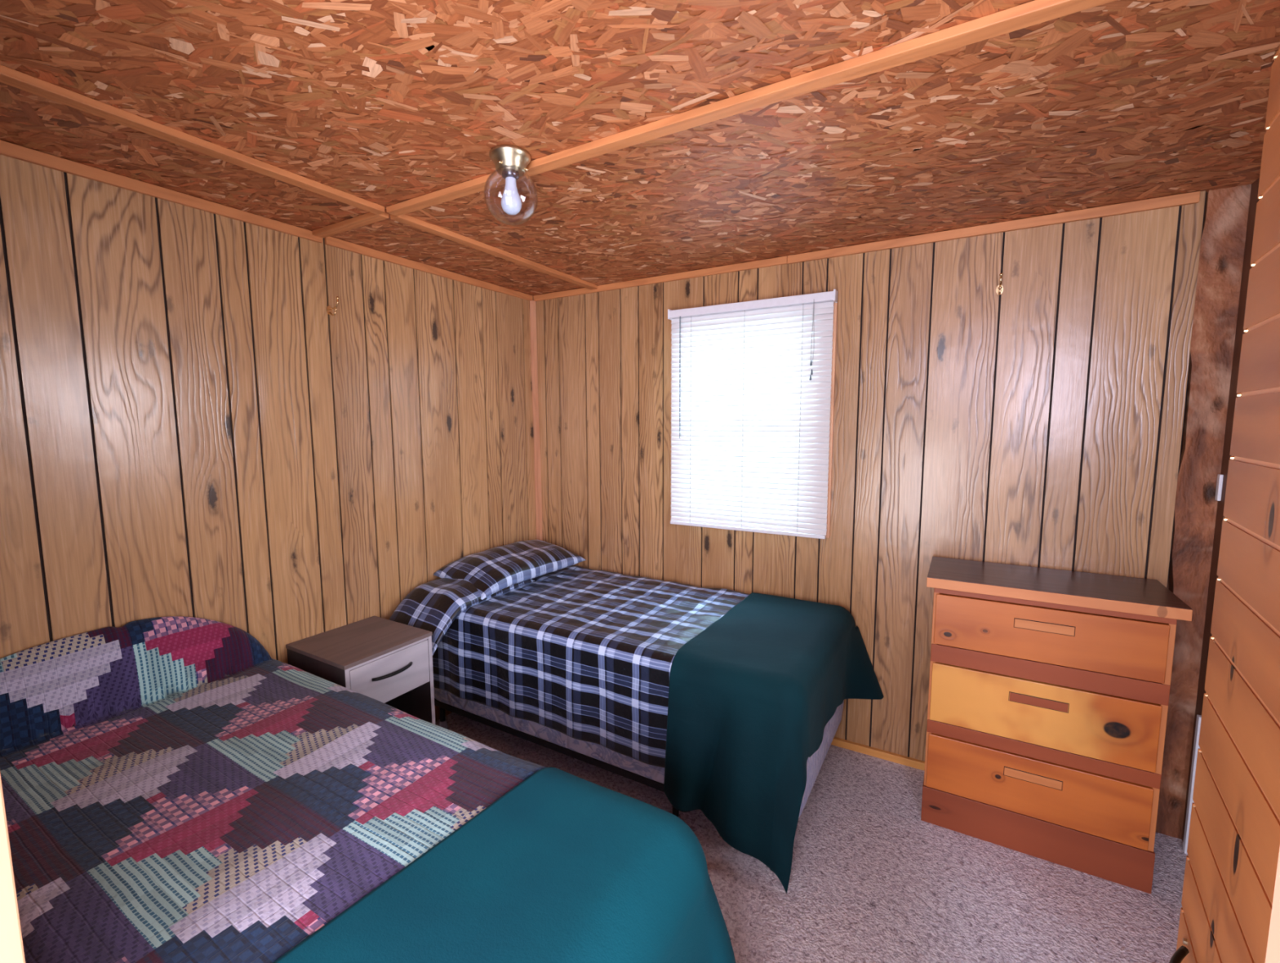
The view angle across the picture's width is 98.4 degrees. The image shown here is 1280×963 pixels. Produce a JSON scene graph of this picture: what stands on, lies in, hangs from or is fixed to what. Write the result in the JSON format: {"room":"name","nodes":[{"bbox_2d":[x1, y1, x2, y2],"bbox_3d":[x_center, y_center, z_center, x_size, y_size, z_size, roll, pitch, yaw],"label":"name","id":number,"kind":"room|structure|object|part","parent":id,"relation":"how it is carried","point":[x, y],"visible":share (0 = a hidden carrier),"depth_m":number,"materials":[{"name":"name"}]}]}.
{"room":"cabin bedroom","nodes":[
{"label":"cabin bedroom","id":0,"kind":"room"},
{"bbox_2d":[0,154,536,722],"bbox_3d":[-1.798,0.222,1.604,0.110,2.300,4.400,3,7,30],"label":"wall","id":1,"kind":"structure","parent":0,"point":[188,428],"depth_m":2.00,"materials":[{"name":"brown wood"}]},
{"bbox_2d":[0,139,322,243],"bbox_3d":[-1.657,-0.915,1.609,0.014,0.035,1.460,3,7,30],"label":"trim","id":2,"kind":"structure","parent":1,"relation":"attached to","point":[6,148],"depth_m":1.75,"materials":[{"name":"brown wood"}]},
{"bbox_2d":[326,296,339,315],"bbox_3d":[-1.253,-0.718,2.264,0.070,0.073,0.024,3,7,30],"label":"coat hook","id":3,"kind":"object","parent":1,"relation":"attached to","point":[329,309],"visible":1,"depth_m":2.27,"materials":[{"name":"gold metal"}]},
{"bbox_3d":[-1.282,-0.706,2.283,0.003,0.040,0.024,3,7,30],"label":"plate","id":4,"kind":"part","parent":3,"relation":"part of","materials":[{"name":"gold metal"}]},
{"bbox_2d":[324,235,499,292],"bbox_3d":[-1.033,-1.028,2.666,0.012,0.035,0.975,3,7,30],"label":"trim","id":5,"kind":"structure","parent":1,"relation":"attached to","point":[330,241],"depth_m":2.56,"materials":[{"name":"brown wood"}]},
{"bbox_2d":[499,286,533,301],"bbox_3d":[-0.715,-1.087,3.204,0.010,0.033,0.271,3,7,30],"label":"trim","id":6,"kind":"structure","parent":1,"relation":"attached to","point":[502,290],"depth_m":3.19,"materials":[{"name":"brown wood"}]},
{"bbox_2d":[0,0,1279,296],"bbox_3d":[-0.420,-0.872,0.729,3.260,0.052,4.500,3,7,30],"label":"ceiling","id":7,"kind":"structure","parent":0,"point":[384,103],"depth_m":1.36,"materials":[{"name":"brown wood"}]},
{"bbox_2d":[0,64,385,214],"bbox_3d":[-1.280,-0.899,1.362,0.045,0.020,1.415,3,7,30],"label":"trim","id":8,"kind":"structure","parent":7,"relation":"attached to","point":[8,76],"depth_m":1.43,"materials":[{"name":"brown wood"}]},
{"bbox_2d":[311,212,388,238],"bbox_3d":[-1.109,-0.979,2.107,0.421,0.018,0.044,3,7,30],"label":"trim","id":9,"kind":"structure","parent":7,"relation":"attached to","point":[368,218],"depth_m":2.09,"materials":[{"name":"brown wood"}]},
{"bbox_2d":[390,213,597,289],"bbox_3d":[-0.575,-1.026,2.549,0.044,0.020,1.259,3,7,30],"label":"trim","id":10,"kind":"structure","parent":7,"relation":"attached to","point":[405,219],"depth_m":2.38,"materials":[{"name":"brown wood"}]},
{"bbox_2d":[484,144,537,226],"bbox_3d":[-0.371,-0.840,1.589,0.152,0.192,0.152,3,7,30],"label":"ceiling light","id":11,"kind":"object","parent":7,"relation":"attached to","point":[510,162],"visible":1,"depth_m":1.56,"materials":[{"name":"clear glass"}]},
{"bbox_2d":[502,168,519,180],"bbox_3d":[-0.371,-0.877,1.585,0.048,0.020,0.048,3,7,30],"label":"socket","id":12,"kind":"object","parent":11,"relation":"attached to","point":[507,174],"depth_m":1.57,"materials":[{"name":"grey metal"}]},
{"bbox_3d":[-0.371,-0.824,1.590,0.058,0.107,0.058,3,7,30],"label":"bulb","id":13,"kind":"part","parent":11,"relation":"part of","materials":[{"name":"white glass"}]},
{"bbox_2d":[386,0,1115,216],"bbox_3d":[0.219,-0.901,1.329,2.568,0.020,0.044,3,7,30],"label":"trim","id":14,"kind":"structure","parent":7,"relation":"attached to","point":[1033,12],"depth_m":1.24,"materials":[{"name":"brown wood"}]},
{"bbox_2d":[435,712,1188,962],"bbox_3d":[0.382,1.510,0.510,5.100,0.050,4.500,3,7,30],"label":"floor","id":15,"kind":"structure","parent":0,"point":[871,881],"depth_m":1.81,"materials":[{"name":"carpet"}]},
{"bbox_2d":[285,616,435,724],"bbox_3d":[-1.127,0.971,2.290,0.425,0.662,0.384,3,7,30],"label":"nightstand","id":16,"kind":"object","parent":15,"relation":"on","point":[388,662],"visible":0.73,"depth_m":2.21,"materials":[{"name":"grey wood"}]},
{"bbox_3d":[-1.234,0.994,2.144,0.390,0.646,0.016,3,7,30],"label":"panel","id":17,"kind":"part","parent":16,"relation":"part of","materials":[{"name":"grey wood"}]},
{"bbox_3d":[-0.983,0.671,2.172,0.015,0.010,0.346,3,7,30],"label":"rail","id":18,"kind":"part","parent":16,"relation":"part of","materials":[{"name":"grey wood"}]},
{"bbox_3d":[-1.129,0.760,2.269,0.361,0.182,0.342,3,7,30],"label":"drawer","id":19,"kind":"part","parent":16,"relation":"part of","materials":[{"name":"grey wood"}]},
{"bbox_3d":[-0.961,0.747,2.167,0.038,0.014,0.180,3,7,30],"label":"handle","id":20,"kind":"part","parent":16,"relation":"part of","materials":[{"name":"black metal"}]},
{"bbox_3d":[-1.050,0.961,2.454,0.390,0.646,0.016,3,7,30],"label":"panel","id":21,"kind":"part","parent":16,"relation":"part of","materials":[{"name":"grey wood"}]},
{"bbox_2d":[433,687,844,818],"bbox_3d":[-0.059,0.923,2.651,1.862,0.671,0.902,3,7,30],"label":"bed","id":22,"kind":"object","parent":15,"relation":"on","point":[597,755],"visible":0.15,"depth_m":2.30,"materials":[{"name":"white fabric"}]},
{"bbox_3d":[-0.995,1.163,2.781,0.025,0.085,0.025,3,7,30],"label":"leg","id":23,"kind":"part","parent":22,"relation":"part of","materials":[{"name":"metal"}]},
{"bbox_3d":[-0.067,1.106,2.675,1.780,0.028,0.838,3,7,30],"label":"frame","id":24,"kind":"part","parent":22,"relation":"part of","materials":[{"name":"metal"}]},
{"bbox_2d":[432,565,749,768],"bbox_3d":[-0.188,0.770,2.703,1.571,0.432,0.941,3,7,30],"label":"bedspread","id":25,"kind":"object","parent":22,"relation":"on","point":[580,653],"visible":0.67,"depth_m":2.35,"materials":[{"name":"fabric"}]},
{"bbox_2d":[388,577,534,655],"bbox_3d":[-0.875,0.598,2.743,0.340,0.241,0.705,3,7,27],"label":"pillow","id":26,"kind":"object","parent":25,"relation":"on","point":[433,606],"visible":0.62,"depth_m":2.53,"materials":[{"name":"fabric"}]},
{"bbox_2d":[432,539,586,599],"bbox_3d":[-0.684,0.436,3.016,0.374,0.156,0.773,4,7,34],"label":"pillow","id":27,"kind":"object","parent":26,"relation":"on","point":[494,570],"visible":0.97,"depth_m":2.86,"materials":[{"name":"fabric"}]},
{"bbox_3d":[0.135,1.231,2.102,0.025,0.085,0.025,3,7,30],"label":"leg","id":28,"kind":"part","parent":22,"relation":"part of","materials":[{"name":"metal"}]},
{"bbox_2d":[663,592,883,894],"bbox_3d":[0.587,0.931,2.218,0.606,0.680,1.027,3,7,30],"label":"blanket","id":29,"kind":"object","parent":22,"relation":"on","point":[753,696],"visible":1,"depth_m":1.90,"materials":[{"name":"teal fabric"}]},
{"bbox_2d":[920,556,1192,894],"bbox_3d":[1.455,0.833,2.055,0.714,0.967,0.366,3,7,30],"label":"dresser","id":30,"kind":"object","parent":15,"relation":"on","point":[1049,693],"visible":1,"depth_m":1.90,"materials":[{"name":"brown wood"}]},
{"bbox_3d":[1.375,1.040,1.937,0.164,0.029,0.003,3,7,30],"label":"drawer pull","id":31,"kind":"part","parent":30,"relation":"part of","materials":[{"name":"brown wood"}]},
{"bbox_3d":[1.374,0.762,1.907,0.164,0.029,0.003,3,7,30],"label":"drawer pull","id":32,"kind":"part","parent":30,"relation":"part of","materials":[{"name":"brown wood"}]},
{"bbox_3d":[1.376,1.076,1.954,0.641,0.212,0.026,3,7,30],"label":"drawer","id":33,"kind":"part","parent":30,"relation":"part of","materials":[{"name":"orange wood"}]},
{"bbox_3d":[1.380,0.943,1.939,0.663,0.049,0.020,3,7,30],"label":"rail","id":34,"kind":"part","parent":30,"relation":"part of","materials":[{"name":"brown wood"}]},
{"bbox_3d":[1.373,0.495,1.879,0.164,0.029,0.003,3,7,30],"label":"drawer pull","id":35,"kind":"part","parent":30,"relation":"part of","materials":[{"name":"brown wood"}]},
{"bbox_3d":[1.375,0.803,1.925,0.641,0.223,0.026,3,7,30],"label":"drawer","id":36,"kind":"part","parent":30,"relation":"part of","materials":[{"name":"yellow wood"}]},
{"bbox_3d":[1.379,0.655,1.909,0.663,0.067,0.020,3,7,30],"label":"rail","id":37,"kind":"part","parent":30,"relation":"part of","materials":[{"name":"brown wood"}]},
{"bbox_3d":[1.375,0.524,1.896,0.641,0.189,0.026,3,7,30],"label":"drawer","id":38,"kind":"part","parent":30,"relation":"part of","materials":[{"name":"orange wood"}]},
{"bbox_3d":[1.378,0.415,1.884,0.663,0.023,0.020,3,7,30],"label":"rail","id":39,"kind":"part","parent":30,"relation":"part of","materials":[{"name":"brown wood"}]},
{"bbox_2d":[1265,848,1279,962],"bbox_3d":[0.121,0.379,0.046,0.103,2.298,0.128,3,7,30],"label":"trim","id":40,"kind":"structure","parent":15,"relation":"on","point":[1273,953],"depth_m":0.09,"materials":[{"name":"beige wood"}]},
{"bbox_2d":[1168,47,1279,962],"bbox_3d":[0.421,0.545,0.358,0.059,1.860,0.682,4,7,36],"label":"wall","id":41,"kind":"structure","parent":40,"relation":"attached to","point":[1233,842],"depth_m":0.50,"materials":[{"name":"brown wood"}]},
{"bbox_3d":[0.545,0.499,0.555,0.021,0.009,0.088,4,7,36],"label":"handle","id":42,"kind":"part","parent":41,"relation":"part of","materials":[{"name":"black metal"}]},
{"bbox_3d":[-0.881,1.083,1.349,1.777,0.631,0.877,3,7,30],"label":"bed","id":43,"kind":"object","parent":15,"relation":"on","visible":0},
{"bbox_2d":[0,616,546,962],"bbox_3d":[-1.053,0.830,1.431,1.379,0.693,0.968,3,7,30],"label":"quilt","id":44,"kind":"object","parent":43,"relation":"on","point":[175,789],"visible":0.93,"depth_m":1.33,"materials":[{"name":"multicoloured fabric"}]},
{"bbox_2d":[272,767,735,962],"bbox_3d":[-0.156,1.093,1.028,0.771,0.662,1.148,3,7,30],"label":"blanket","id":45,"kind":"object","parent":43,"relation":"on","point":[563,867],"visible":1,"depth_m":1.05,"materials":[{"name":"teal fabric"}]},
{"bbox_2d":[533,184,1251,839],"bbox_3d":[0.716,0.095,2.723,3.100,2.300,0.110,3,7,30],"label":"wall","id":46,"kind":"structure","parent":0,"point":[1038,422],"depth_m":2.27,"materials":[{"name":"brown wood"}]},
{"bbox_2d":[529,300,542,541],"bbox_3d":[-0.636,0.044,3.434,0.035,2.264,0.034,3,7,30],"label":"trim","id":47,"kind":"structure","parent":46,"relation":"attached to","point":[532,304],"depth_m":3.38,"materials":[{"name":"brown wood"}]},
{"bbox_2d":[533,256,787,301],"bbox_3d":[0.023,-1.062,2.937,1.526,0.033,0.014,3,7,30],"label":"trim","id":48,"kind":"structure","parent":46,"relation":"attached to","point":[778,260],"depth_m":2.85,"materials":[{"name":"brown wood"}]},
{"bbox_2d":[671,292,837,537],"bbox_3d":[0.549,-0.317,2.764,0.826,1.117,0.112,3,7,30],"label":"window","id":49,"kind":"structure","parent":46,"relation":"in","point":[835,304],"depth_m":2.52,"materials":[{"name":"white plastic"}]},
{"bbox_2d":[667,288,837,539],"bbox_3d":[0.508,-0.308,2.688,0.822,1.110,0.062,3,7,30],"label":"window blind","id":50,"kind":"object","parent":49,"relation":"attached to","point":[751,381],"visible":1,"depth_m":2.67,"materials":[{"name":"white plastic"}]},
{"bbox_3d":[0.265,-0.308,2.835,0.002,1.050,0.029,3,7,30],"label":"ladder cord","id":51,"kind":"part","parent":50,"relation":"part of","materials":[{"name":"white fabric"}]},
{"bbox_3d":[0.506,-0.294,2.693,0.002,1.050,0.029,3,7,30],"label":"ladder cord","id":52,"kind":"part","parent":50,"relation":"part of","materials":[{"name":"white fabric"}]},
{"bbox_3d":[0.510,0.236,2.748,0.798,0.016,0.022,3,7,30],"label":"rail","id":53,"kind":"part","parent":50,"relation":"part of","materials":[{"name":"white plastic"}]},
{"bbox_3d":[0.507,-0.835,2.635,0.812,0.038,0.042,3,7,30],"label":"head rail","id":54,"kind":"part","parent":50,"relation":"part of","materials":[{"name":"white plastic"}]},
{"bbox_3d":[0.743,-0.280,2.554,0.002,1.050,0.029,3,7,30],"label":"ladder cord","id":55,"kind":"part","parent":50,"relation":"part of","materials":[{"name":"white fabric"}]},
{"bbox_3d":[0.772,-0.671,2.465,0.015,0.278,0.007,3,7,30],"label":"lift cord","id":56,"kind":"part","parent":50,"relation":"part of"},
{"bbox_2d":[831,737,924,770],"bbox_3d":[0.639,1.225,2.813,2.890,0.034,0.020,3,7,30],"label":"baseboard","id":57,"kind":"structure","parent":46,"relation":"attached to","point":[891,757],"depth_m":2.53,"materials":[{"name":"brown wood"}]},
{"bbox_2d":[786,191,1200,263],"bbox_3d":[1.277,-0.988,2.201,1.383,0.035,0.016,3,7,30],"label":"trim","id":58,"kind":"structure","parent":46,"relation":"attached to","point":[1193,197],"depth_m":2.11,"materials":[{"name":"brown wood"}]},
{"bbox_2d":[995,272,1003,294],"bbox_3d":[1.387,-0.759,2.129,0.024,0.073,0.070,3,7,30],"label":"coat hook","id":59,"kind":"object","parent":46,"relation":"attached to","point":[999,289],"visible":1,"depth_m":2.12,"materials":[{"name":"gold metal"}]},
{"bbox_3d":[1.404,-0.749,2.159,0.024,0.040,0.003,3,7,30],"label":"plate","id":60,"kind":"part","parent":59,"relation":"part of","materials":[{"name":"gold metal"}]},
{"bbox_2d":[1182,177,1259,842],"bbox_3d":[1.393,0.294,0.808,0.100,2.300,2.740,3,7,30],"label":"door frame","id":61,"kind":"structure","parent":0,"point":[1254,200],"depth_m":1.86,"materials":[{"name":"brown wood"}]},
{"bbox_2d":[1182,715,1201,854],"bbox_3d":[1.950,1.071,1.949,0.013,0.512,0.022,3,7,30],"label":"trim strip","id":62,"kind":"object","parent":61,"relation":"attached to","point":[1196,746],"visible":0.67,"depth_m":1.95,"materials":[{"name":"white plastic"}]},
{"bbox_2d":[1214,474,1223,501],"bbox_3d":[1.976,0.021,1.886,0.010,0.090,0.022,3,7,30],"label":"switch plate","id":63,"kind":"object","parent":61,"relation":"attached to","point":[1220,477],"visible":1,"depth_m":1.88,"materials":[{"name":"white plastic"}]},
{"bbox_3d":[-1.421,0.289,0.947,1.430,2.300,0.124,3,7,30],"label":"wall","id":64,"kind":"structure","parent":0,"visible":0},
{"bbox_2d":[0,772,25,962],"bbox_3d":[-0.764,0.328,0.567,0.090,2.298,0.131,3,7,30],"label":"trim","id":65,"kind":"structure","parent":64,"relation":"attached to","point":[11,947],"depth_m":0.61,"materials":[{"name":"beige wood"}]}
]}

